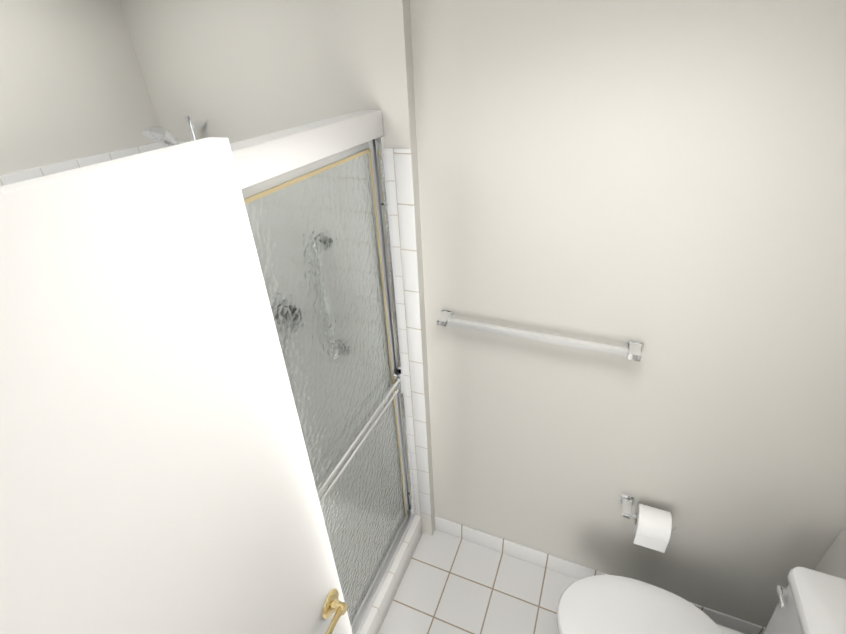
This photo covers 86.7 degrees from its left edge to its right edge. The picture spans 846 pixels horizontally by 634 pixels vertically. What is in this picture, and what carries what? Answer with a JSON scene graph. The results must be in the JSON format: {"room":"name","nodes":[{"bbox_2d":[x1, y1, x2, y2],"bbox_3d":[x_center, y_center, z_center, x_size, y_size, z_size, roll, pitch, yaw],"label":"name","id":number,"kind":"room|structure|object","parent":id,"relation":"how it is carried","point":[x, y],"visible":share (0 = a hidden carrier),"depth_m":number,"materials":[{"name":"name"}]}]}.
{"room":"bathroom","nodes":[
{"label":"bathroom","id":0,"kind":"room"},
{"bbox_2d":[0,0,155,174],"bbox_3d":[-1.269,0.270,1.408,0.100,2.420,1.820,10,33,20],"label":"wall","id":1,"kind":"structure","parent":0,"point":[79,79],"depth_m":1.34,"materials":[{"name":"white paint"}]},
{"bbox_2d":[0,142,163,185],"bbox_3d":[-1.213,0.508,1.512,0.006,1.820,1.554,10,33,20],"label":"shower wall tile","id":2,"kind":"structure","parent":1,"relation":"attached to","point":[15,177],"depth_m":1.39,"materials":[{"name":"white tile"}]},
{"bbox_2d":[120,0,434,535],"bbox_3d":[-0.432,-0.048,1.869,0.980,2.420,0.146,10,33,20],"label":"wall","id":3,"kind":"structure","parent":0,"point":[245,69],"depth_m":1.35,"materials":[{"name":"white paint"}]},
{"bbox_2d":[164,141,431,525],"bbox_3d":[-0.443,0.214,1.939,0.974,1.820,0.008,10,33,20],"label":"shower wall tile","id":4,"kind":"structure","parent":3,"relation":"attached to","point":[400,172],"depth_m":1.60,"materials":[{"name":"white tile"}]},
{"bbox_2d":[142,116,204,145],"bbox_3d":[-0.686,-0.087,1.728,0.293,1.247,0.219,10,33,20],"label":"shower head","id":5,"kind":"object","parent":4,"relation":"attached to","point":[161,135],"visible":0.15,"depth_m":1.42},
{"bbox_2d":[359,514,421,633],"bbox_3d":[-0.357,1.405,1.649,0.120,0.145,1.548,10,33,20],"label":"sill","id":6,"kind":"structure","parent":3,"relation":"attached to","point":[376,616],"depth_m":1.98,"materials":[{"name":"tile"}]},
{"bbox_2d":[230,110,415,633],"bbox_3d":[-0.393,0.562,1.145,0.078,1.820,1.536,10,33,20],"label":"shower door","id":7,"kind":"structure","parent":6,"relation":"on","point":[316,198],"depth_m":1.31,"materials":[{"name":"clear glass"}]},
{"bbox_2d":[378,530,577,633],"bbox_3d":[-0.342,1.913,1.035,2.700,0.100,3.480,10,33,20],"label":"floor","id":8,"kind":"structure","parent":0,"point":[450,584],"depth_m":2.01,"materials":[{"name":"tile"}]},
{"bbox_2d":[557,567,845,633],"bbox_3d":[0.827,1.107,1.429,0.786,0.777,0.384,10,33,20],"label":"toilet","id":9,"kind":"object","parent":8,"relation":"on","point":[812,601],"visible":1,"depth_m":1.47,"materials":[{"name":"white ceramic"}]},
{"bbox_2d":[410,0,845,627],"bbox_3d":[0.726,0.141,1.452,1.510,2.420,0.100,10,33,20],"label":"wall","id":10,"kind":"structure","parent":0,"point":[664,180],"depth_m":1.29,"materials":[{"name":"white paint"}]},
{"bbox_2d":[437,309,643,360],"bbox_3d":[0.360,0.060,1.470,0.658,0.046,0.070,10,33,20],"label":"towel rail","id":11,"kind":"object","parent":10,"relation":"attached to","point":[632,350],"visible":1,"depth_m":1.43,"materials":[{"name":"silver metal"}]},
{"bbox_2d":[434,516,764,633],"bbox_3d":[0.710,1.153,2.018,1.410,0.105,0.011,10,33,20],"label":"baseboard","id":12,"kind":"structure","parent":10,"relation":"attached to","point":[539,558],"depth_m":2.06,"materials":[{"name":"white tile"}]},
{"bbox_2d":[619,492,675,552],"bbox_3d":[0.813,0.742,1.635,0.184,0.119,0.131,10,33,20],"label":"toilet paper","id":13,"kind":"object","parent":10,"relation":"attached to","point":[653,527],"visible":1,"depth_m":1.59,"materials":[{"name":"white paper"}]},
{"bbox_2d":[814,525,845,578],"bbox_3d":[0.729,1.081,-0.125,0.100,2.420,3.290,10,33,20],"label":"wall","id":14,"kind":"structure","parent":0,"point":[832,562],"depth_m":1.43,"materials":[{"name":"white paint"}]},
{"bbox_3d":[-0.481,0.879,0.319,2.510,2.420,0.120,10,33,20],"label":"wall","id":15,"kind":"structure","parent":0,"visible":0},
{"bbox_2d":[0,137,352,633],"bbox_3d":[-0.379,0.803,0.821,0.130,2.004,0.772,10,33,20],"label":"door","id":16,"kind":"structure","parent":15,"relation":"in","point":[156,475],"depth_m":0.55,"materials":[{"name":"white paint"}]}
]}

